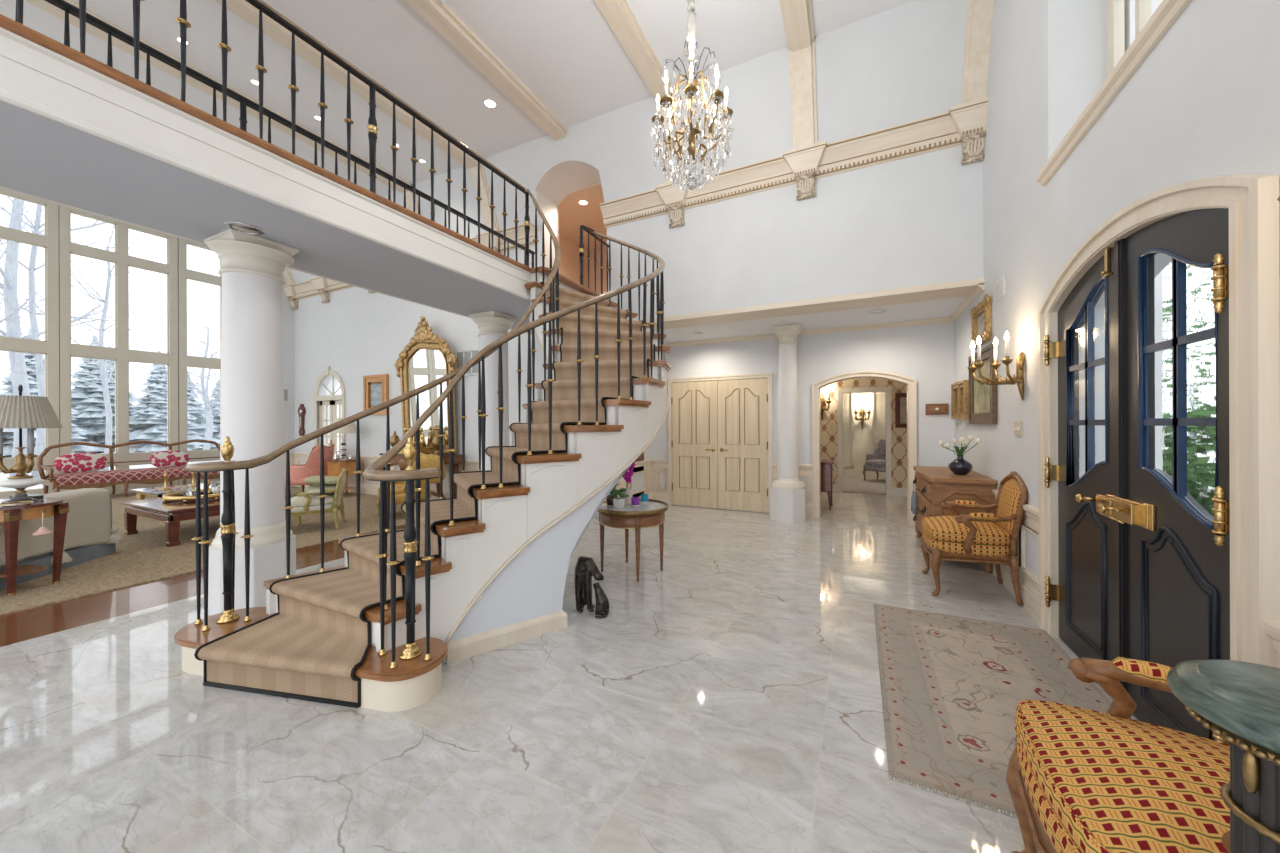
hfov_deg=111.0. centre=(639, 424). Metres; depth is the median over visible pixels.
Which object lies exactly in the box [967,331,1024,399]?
wall sconce
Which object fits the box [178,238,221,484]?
window
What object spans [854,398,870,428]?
wall sconce
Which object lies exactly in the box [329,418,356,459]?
table lamp
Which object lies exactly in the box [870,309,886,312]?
recessed light
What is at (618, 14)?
ceiling beam
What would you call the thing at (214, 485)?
goblet
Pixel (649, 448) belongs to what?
wall
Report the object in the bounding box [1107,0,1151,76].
window
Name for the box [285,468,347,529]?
armchair
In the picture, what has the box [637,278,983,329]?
trim
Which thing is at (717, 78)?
candle
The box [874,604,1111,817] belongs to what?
rug
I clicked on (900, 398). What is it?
picture frame
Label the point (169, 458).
cushion
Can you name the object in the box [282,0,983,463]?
wall
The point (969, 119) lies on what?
corbel
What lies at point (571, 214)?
ceiling
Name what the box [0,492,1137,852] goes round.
floor
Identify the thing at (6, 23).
floor
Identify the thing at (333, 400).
door
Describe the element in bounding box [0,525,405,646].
floor
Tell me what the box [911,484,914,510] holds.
tassel
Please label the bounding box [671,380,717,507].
door
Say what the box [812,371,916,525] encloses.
trim
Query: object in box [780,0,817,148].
ceiling beam
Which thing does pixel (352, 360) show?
wall
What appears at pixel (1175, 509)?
door
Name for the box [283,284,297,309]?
corbel
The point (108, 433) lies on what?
bare tree
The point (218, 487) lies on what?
bird figurine
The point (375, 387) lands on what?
picture frame
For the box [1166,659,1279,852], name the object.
side table
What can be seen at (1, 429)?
candle
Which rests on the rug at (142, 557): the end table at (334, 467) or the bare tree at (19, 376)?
the end table at (334, 467)
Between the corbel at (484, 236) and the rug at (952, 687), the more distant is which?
the corbel at (484, 236)
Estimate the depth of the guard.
5.91 m
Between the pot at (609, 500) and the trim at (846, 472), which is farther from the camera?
the trim at (846, 472)
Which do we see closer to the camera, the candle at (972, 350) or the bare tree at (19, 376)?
the candle at (972, 350)
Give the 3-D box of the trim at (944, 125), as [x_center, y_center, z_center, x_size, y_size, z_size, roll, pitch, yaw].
[1.462,-3.050,5.416,4.480,0.290,0.165,0,0,26]
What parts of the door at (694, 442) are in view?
panel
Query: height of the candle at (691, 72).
0.110 m
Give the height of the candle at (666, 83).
0.110 m
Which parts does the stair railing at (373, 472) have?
newel post, core rail, handrail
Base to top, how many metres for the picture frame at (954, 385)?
0.460 m
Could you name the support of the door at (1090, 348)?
in the wall at (1204, 102)
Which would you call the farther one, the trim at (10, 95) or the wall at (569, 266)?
the wall at (569, 266)
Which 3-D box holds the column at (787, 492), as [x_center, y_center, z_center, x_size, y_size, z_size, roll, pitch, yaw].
[2.180,-0.021,6.485,0.484,2.826,0.484,0,0,26]
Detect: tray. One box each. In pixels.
[0,501,33,506]
[162,488,219,501]
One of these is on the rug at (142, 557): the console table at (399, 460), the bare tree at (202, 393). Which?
the console table at (399, 460)
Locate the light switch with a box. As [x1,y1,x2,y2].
[1014,421,1021,435]
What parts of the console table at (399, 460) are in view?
leg, leg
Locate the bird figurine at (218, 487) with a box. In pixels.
[212,485,219,493]
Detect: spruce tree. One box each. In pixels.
[0,328,97,457]
[71,335,143,453]
[106,346,137,430]
[114,350,203,452]
[187,373,219,449]
[197,378,219,448]
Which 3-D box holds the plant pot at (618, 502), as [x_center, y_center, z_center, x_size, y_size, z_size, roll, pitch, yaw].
[-0.201,0.690,4.154,0.186,0.178,0.169,0,0,26]
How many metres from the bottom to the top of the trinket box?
0.042 m
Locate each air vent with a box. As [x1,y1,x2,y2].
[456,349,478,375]
[995,274,1004,301]
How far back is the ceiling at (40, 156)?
3.02 m
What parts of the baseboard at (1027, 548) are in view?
panel, panel moulding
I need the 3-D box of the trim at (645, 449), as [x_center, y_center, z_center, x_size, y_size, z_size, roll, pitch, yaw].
[-0.038,0.350,7.360,0.025,2.100,0.560,0,0,26]
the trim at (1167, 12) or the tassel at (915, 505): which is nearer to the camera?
the trim at (1167, 12)
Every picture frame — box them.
[363,374,388,414]
[895,393,906,427]
[951,382,957,418]
[957,380,968,419]
[968,343,996,423]
[970,294,991,349]
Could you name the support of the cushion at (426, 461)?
on the armchair at (400, 486)
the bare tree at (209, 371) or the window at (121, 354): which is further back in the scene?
the bare tree at (209, 371)
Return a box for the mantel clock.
[398,427,431,454]
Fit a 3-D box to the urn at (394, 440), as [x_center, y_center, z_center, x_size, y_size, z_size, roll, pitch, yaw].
[-4.503,0.310,8.084,0.170,0.420,0.167,0,0,26]
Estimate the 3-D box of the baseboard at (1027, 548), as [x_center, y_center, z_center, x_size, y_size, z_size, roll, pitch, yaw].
[3.480,0.993,4.455,0.036,0.790,3.210,0,0,26]
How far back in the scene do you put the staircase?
2.79 m
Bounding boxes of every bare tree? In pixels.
[0,196,150,476]
[0,196,218,478]
[0,217,209,470]
[130,279,219,449]
[187,338,219,449]
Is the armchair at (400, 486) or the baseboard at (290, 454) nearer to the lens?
the armchair at (400, 486)
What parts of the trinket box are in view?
lid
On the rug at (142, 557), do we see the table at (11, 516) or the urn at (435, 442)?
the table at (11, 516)
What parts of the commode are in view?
leg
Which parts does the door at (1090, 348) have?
panel moulding, pane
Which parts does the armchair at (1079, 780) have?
leg, seat rail, seat, arm, arm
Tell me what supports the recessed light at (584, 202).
in the ceiling at (571, 214)
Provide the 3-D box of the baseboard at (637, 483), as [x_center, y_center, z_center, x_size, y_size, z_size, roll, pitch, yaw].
[-0.060,1.005,7.277,0.036,0.790,1.210,0,0,26]
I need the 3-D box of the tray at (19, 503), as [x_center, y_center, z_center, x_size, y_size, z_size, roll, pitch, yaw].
[-5.175,0.655,3.651,0.172,0.022,0.172,0,0,26]
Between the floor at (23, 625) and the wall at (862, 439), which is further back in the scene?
the wall at (862, 439)
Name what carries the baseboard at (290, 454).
attached to the wall at (917, 220)
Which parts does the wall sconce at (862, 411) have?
arm, arm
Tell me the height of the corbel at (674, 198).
0.511 m
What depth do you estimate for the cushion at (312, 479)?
5.88 m
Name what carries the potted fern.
on the side table at (652, 513)
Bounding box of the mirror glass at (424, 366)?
[407,349,448,447]
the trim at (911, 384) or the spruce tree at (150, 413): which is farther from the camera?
the spruce tree at (150, 413)
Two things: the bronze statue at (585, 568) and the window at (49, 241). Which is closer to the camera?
the bronze statue at (585, 568)
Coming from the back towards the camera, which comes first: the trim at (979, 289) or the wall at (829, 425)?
the wall at (829, 425)
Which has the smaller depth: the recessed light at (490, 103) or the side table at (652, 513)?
the side table at (652, 513)
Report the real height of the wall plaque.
0.150 m
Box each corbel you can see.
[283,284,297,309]
[309,276,329,302]
[476,228,499,251]
[655,179,689,227]
[782,140,826,200]
[948,97,988,164]
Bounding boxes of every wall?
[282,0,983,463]
[294,322,546,460]
[557,207,606,294]
[596,442,651,518]
[652,322,953,512]
[820,378,906,487]
[843,392,885,469]
[954,0,1279,508]
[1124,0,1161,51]
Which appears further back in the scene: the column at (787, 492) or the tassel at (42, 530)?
the column at (787, 492)
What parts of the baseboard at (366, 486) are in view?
panel, panel moulding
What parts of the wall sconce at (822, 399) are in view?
arm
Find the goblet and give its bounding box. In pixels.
[211,482,217,493]
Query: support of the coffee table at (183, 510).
on the rug at (142, 557)
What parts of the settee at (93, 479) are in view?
leg, arm, leg, frame, seat rail, seat, rail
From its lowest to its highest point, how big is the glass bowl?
0.075 m
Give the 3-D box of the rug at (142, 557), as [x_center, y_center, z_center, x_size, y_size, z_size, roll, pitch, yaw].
[-8.528,1.473,5.664,8.880,0.112,8.590,0,0,26]
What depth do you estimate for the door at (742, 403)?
7.11 m
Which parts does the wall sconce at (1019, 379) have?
bulb, bulb, arm, bulb, arm, arm, bulb, arm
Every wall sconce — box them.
[820,385,830,420]
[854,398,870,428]
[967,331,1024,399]
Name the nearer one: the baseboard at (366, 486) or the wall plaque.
the wall plaque
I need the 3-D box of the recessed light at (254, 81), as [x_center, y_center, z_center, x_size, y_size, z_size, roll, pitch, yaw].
[-4.712,-4.199,5.390,0.105,0.010,0.105,0,0,26]
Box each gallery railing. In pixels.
[15,0,534,267]
[17,0,529,266]
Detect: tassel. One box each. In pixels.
[32,510,52,535]
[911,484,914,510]
[913,485,917,513]
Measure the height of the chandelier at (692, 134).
2.369 m
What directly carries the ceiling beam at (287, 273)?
attached to the ceiling at (566, 53)
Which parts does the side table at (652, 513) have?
leg, leg, leg, leg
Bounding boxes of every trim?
[0,27,530,300]
[0,186,531,334]
[293,225,534,298]
[294,223,534,299]
[600,112,961,227]
[630,449,645,496]
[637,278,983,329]
[663,317,952,346]
[667,373,772,513]
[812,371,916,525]
[832,387,906,496]
[843,392,885,476]
[950,283,983,321]
[1035,0,1191,185]
[1038,174,1279,667]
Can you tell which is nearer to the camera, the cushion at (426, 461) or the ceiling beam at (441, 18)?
the ceiling beam at (441, 18)
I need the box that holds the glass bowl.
[180,490,195,495]
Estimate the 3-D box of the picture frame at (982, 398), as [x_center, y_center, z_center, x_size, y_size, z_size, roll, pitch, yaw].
[3.492,-0.387,4.498,0.038,0.750,0.960,0,0,26]
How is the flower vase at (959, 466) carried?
on the dresser
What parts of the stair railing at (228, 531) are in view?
newel post, core rail, handrail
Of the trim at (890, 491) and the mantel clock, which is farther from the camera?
the trim at (890, 491)
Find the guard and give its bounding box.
[579,225,608,291]
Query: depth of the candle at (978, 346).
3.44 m
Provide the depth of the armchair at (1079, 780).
1.06 m
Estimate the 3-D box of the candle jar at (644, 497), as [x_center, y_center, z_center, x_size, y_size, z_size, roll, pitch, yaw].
[0.046,0.736,4.392,0.078,0.083,0.078,0,0,26]
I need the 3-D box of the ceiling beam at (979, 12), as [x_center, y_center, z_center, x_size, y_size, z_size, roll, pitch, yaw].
[1.532,-3.680,0.688,0.230,1.110,8.602,0,0,26]
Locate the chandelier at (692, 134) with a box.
[651,0,733,191]
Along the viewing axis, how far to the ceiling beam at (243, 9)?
5.34 m
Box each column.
[204,229,298,615]
[469,310,517,470]
[770,324,805,522]
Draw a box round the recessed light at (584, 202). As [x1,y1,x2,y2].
[578,200,587,204]
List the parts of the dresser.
drawer, drawer, drawer, panel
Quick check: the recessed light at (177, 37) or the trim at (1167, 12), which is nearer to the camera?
the trim at (1167, 12)
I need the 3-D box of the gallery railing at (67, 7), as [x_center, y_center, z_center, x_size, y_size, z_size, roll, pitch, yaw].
[-3.145,-2.242,3.853,0.072,0.902,6.746,0,0,26]
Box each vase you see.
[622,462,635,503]
[938,436,980,474]
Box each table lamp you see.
[0,385,62,503]
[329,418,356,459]
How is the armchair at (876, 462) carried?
on the floor at (852, 484)
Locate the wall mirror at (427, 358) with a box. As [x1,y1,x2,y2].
[394,316,456,453]
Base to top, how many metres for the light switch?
0.120 m
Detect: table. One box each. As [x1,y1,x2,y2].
[0,498,68,595]
[122,498,219,546]
[130,481,219,520]
[327,459,355,493]
[379,453,461,498]
[597,498,667,581]
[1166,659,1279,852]
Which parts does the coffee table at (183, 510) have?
leg, leg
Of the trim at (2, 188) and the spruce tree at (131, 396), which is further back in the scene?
the spruce tree at (131, 396)
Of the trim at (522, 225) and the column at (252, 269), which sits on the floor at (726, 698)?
the column at (252, 269)
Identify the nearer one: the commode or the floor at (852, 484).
the commode
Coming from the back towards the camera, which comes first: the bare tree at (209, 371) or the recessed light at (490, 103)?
the bare tree at (209, 371)
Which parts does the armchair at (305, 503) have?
leg, seat, seat rail, arm, leg, frame, backrest, leg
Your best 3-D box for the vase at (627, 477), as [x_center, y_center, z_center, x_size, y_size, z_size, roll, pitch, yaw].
[-0.117,0.571,4.359,0.155,0.414,0.116,0,0,26]
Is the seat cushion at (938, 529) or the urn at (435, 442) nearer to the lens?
the seat cushion at (938, 529)
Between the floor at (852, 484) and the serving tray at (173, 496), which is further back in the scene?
the floor at (852, 484)
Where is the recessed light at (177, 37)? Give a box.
[176,36,188,44]
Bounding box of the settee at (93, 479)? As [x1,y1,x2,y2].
[37,439,219,496]
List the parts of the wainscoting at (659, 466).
panel moulding, panel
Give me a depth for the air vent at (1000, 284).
3.94 m
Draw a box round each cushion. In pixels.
[54,453,106,472]
[150,450,189,466]
[291,493,340,506]
[304,476,337,483]
[304,484,343,491]
[378,483,405,494]
[413,455,444,483]
[865,459,885,465]
[922,516,1009,544]
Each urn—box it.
[390,431,399,446]
[432,431,439,454]
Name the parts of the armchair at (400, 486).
leg, seat, backrest, frame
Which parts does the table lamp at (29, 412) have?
key rod, lamp shade, lamp shade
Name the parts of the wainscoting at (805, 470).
panel moulding, panel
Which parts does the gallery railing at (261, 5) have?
newel post, iron rail, handrail, newel post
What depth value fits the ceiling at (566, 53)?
5.00 m
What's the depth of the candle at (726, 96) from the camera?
3.43 m
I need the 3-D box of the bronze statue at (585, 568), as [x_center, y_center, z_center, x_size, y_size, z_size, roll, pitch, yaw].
[-0.364,1.200,3.293,0.303,0.400,0.163,0,0,26]
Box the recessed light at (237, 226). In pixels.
[225,221,263,234]
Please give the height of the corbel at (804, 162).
0.511 m
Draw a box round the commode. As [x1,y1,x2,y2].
[821,459,834,509]
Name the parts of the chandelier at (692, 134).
candle arm, candle arm, candle arm, candle arm, frame, candle arm, candle arm, candle arm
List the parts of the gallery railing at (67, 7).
newel post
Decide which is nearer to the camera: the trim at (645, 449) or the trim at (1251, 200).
the trim at (1251, 200)
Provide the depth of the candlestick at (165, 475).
6.80 m
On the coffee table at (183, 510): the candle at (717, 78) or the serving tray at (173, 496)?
the serving tray at (173, 496)
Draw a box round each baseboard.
[285,453,292,486]
[293,453,309,487]
[345,455,595,518]
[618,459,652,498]
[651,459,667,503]
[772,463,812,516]
[992,489,1038,623]
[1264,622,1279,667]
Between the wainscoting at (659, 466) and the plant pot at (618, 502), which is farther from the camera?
the wainscoting at (659, 466)
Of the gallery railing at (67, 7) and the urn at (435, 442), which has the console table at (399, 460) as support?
the urn at (435, 442)
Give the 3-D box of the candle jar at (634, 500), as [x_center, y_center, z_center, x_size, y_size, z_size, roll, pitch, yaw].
[-0.044,0.737,4.212,0.078,0.083,0.078,0,0,26]
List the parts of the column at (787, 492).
moulding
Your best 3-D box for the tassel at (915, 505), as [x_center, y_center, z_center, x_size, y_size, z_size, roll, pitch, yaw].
[3.182,0.859,5.088,0.052,0.340,0.050,0,0,26]
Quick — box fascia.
[0,35,579,294]
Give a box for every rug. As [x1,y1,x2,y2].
[0,481,405,614]
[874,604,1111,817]
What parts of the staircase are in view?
baseboard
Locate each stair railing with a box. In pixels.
[185,189,560,630]
[363,230,665,668]
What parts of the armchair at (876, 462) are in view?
seat, backrest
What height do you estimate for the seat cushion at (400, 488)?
0.138 m
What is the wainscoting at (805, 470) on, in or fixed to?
attached to the wall at (924, 354)
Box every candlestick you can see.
[161,470,170,489]
[189,472,195,486]
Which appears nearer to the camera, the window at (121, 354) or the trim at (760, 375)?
the trim at (760, 375)
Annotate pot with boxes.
[606,495,617,504]
[610,488,628,507]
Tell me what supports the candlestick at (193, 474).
on the glass table at (153, 491)
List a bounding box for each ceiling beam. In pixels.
[24,0,421,215]
[215,0,498,228]
[283,267,295,283]
[405,0,566,139]
[593,0,684,182]
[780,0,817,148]
[961,0,993,103]
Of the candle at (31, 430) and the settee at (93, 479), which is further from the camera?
the settee at (93, 479)
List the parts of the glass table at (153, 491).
leg, frame, glass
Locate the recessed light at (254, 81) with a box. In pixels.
[250,79,258,85]
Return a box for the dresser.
[913,466,996,573]
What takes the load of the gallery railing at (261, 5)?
on the floor at (6, 23)
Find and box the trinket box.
[9,494,43,498]
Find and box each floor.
[0,14,612,301]
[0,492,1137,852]
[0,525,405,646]
[843,475,885,494]
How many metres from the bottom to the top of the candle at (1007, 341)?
0.130 m
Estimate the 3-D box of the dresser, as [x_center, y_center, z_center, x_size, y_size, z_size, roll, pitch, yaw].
[3.349,0.956,4.794,0.561,0.884,1.380,0,0,26]
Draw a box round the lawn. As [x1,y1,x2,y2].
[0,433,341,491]
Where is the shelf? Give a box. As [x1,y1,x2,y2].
[0,565,45,577]
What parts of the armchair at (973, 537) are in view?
leg, leg, seat, seat rail, arm, arm, leg, backrest, frame, leg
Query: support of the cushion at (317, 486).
on the armchair at (305, 503)
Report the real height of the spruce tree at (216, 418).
6.319 m
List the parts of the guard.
newel post, iron rail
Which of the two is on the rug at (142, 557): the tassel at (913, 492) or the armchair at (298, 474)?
the armchair at (298, 474)
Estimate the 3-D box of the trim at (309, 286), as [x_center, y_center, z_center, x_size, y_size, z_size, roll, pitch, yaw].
[-4.875,-3.028,8.549,7.100,0.290,0.165,0,0,26]
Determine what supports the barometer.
attached to the wall at (352, 360)
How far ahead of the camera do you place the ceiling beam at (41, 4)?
5.31 m
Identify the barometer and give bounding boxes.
[298,404,305,435]
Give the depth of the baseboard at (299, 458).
10.05 m
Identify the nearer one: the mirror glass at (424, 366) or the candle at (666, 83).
the candle at (666, 83)
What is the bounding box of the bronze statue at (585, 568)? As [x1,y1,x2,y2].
[574,556,608,617]
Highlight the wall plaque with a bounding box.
[925,403,948,414]
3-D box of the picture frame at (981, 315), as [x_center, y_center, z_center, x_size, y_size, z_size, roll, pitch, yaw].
[3.477,-1.037,4.493,0.056,0.465,0.679,0,0,26]
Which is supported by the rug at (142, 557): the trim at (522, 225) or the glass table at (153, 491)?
the glass table at (153, 491)
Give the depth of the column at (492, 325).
5.57 m
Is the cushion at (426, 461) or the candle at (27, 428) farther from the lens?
the cushion at (426, 461)
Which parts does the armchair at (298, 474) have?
seat, frame, backrest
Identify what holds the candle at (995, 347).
on the wall sconce at (1019, 379)
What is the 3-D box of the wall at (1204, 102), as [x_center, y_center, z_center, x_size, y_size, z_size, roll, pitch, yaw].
[2.513,-1.419,2.068,0.360,5.620,8.740,0,0,26]
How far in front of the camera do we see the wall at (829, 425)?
8.83 m
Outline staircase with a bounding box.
[174,281,670,711]
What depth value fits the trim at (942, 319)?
6.53 m
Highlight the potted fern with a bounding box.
[606,476,622,504]
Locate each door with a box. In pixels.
[314,366,345,491]
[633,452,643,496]
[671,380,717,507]
[718,378,767,512]
[1044,239,1126,690]
[1075,208,1229,744]
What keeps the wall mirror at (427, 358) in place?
on the console table at (399, 460)
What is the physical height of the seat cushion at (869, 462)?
0.150 m
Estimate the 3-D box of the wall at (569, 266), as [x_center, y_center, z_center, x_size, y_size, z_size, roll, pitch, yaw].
[-0.711,-2.873,8.284,2.200,2.150,2.370,0,0,26]
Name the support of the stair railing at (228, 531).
on the staircase
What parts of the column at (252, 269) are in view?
moulding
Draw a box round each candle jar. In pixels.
[631,497,638,506]
[641,494,647,502]
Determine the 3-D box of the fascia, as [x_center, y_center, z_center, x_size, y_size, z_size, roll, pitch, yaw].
[-2.937,-1.585,2.894,1.318,0.310,8.590,0,0,26]
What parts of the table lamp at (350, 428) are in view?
lamp shade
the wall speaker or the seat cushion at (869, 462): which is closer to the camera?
the wall speaker
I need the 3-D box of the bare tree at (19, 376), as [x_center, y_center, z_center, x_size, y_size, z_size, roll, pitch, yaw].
[-18.372,-6.132,12.476,8.345,16.017,7.678,0,0,45]
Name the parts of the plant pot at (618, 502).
pot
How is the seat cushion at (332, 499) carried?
on the armchair at (305, 503)
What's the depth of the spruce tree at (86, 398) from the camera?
26.39 m
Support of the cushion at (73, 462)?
on the settee at (93, 479)
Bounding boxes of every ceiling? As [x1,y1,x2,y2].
[0,0,912,195]
[0,101,965,342]
[558,183,606,252]
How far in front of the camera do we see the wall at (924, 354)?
6.46 m
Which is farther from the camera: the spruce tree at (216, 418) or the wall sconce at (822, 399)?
the spruce tree at (216, 418)
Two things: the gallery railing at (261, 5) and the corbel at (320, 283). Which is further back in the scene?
the corbel at (320, 283)
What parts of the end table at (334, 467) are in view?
drawer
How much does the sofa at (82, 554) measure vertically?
0.700 m
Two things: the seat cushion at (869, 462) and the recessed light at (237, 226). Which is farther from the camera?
the seat cushion at (869, 462)
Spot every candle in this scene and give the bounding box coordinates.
[0,428,2,454]
[27,428,28,452]
[28,428,33,453]
[665,82,667,94]
[690,71,692,83]
[716,77,718,88]
[725,95,727,106]
[971,349,974,363]
[977,345,980,359]
[994,346,997,360]
[1005,340,1008,355]
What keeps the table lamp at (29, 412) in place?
on the table at (11, 516)
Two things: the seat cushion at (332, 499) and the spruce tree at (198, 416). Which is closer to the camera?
the seat cushion at (332, 499)
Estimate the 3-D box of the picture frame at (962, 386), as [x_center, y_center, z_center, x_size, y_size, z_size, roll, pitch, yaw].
[3.805,-0.288,5.163,0.068,0.450,0.370,0,0,26]
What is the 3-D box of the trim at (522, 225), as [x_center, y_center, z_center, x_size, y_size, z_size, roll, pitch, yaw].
[-4.880,-3.026,8.540,7.100,0.250,0.146,0,0,26]
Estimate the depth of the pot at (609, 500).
4.26 m
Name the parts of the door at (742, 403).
panel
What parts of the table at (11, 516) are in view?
leg, leg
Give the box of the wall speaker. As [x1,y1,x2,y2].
[284,389,287,400]
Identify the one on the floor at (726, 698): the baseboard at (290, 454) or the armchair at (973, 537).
the armchair at (973, 537)
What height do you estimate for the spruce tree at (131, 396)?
7.986 m
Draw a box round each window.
[0,189,58,498]
[59,205,177,491]
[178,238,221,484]
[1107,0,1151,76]
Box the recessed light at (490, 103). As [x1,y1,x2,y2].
[483,98,496,108]
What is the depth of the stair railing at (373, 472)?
2.62 m
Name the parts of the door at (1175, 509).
knob, panel moulding, pane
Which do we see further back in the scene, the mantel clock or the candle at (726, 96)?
the mantel clock
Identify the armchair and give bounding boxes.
[285,444,334,491]
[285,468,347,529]
[376,453,433,515]
[863,439,885,480]
[921,471,1027,605]
[1006,657,1229,852]
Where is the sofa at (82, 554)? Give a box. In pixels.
[0,499,115,589]

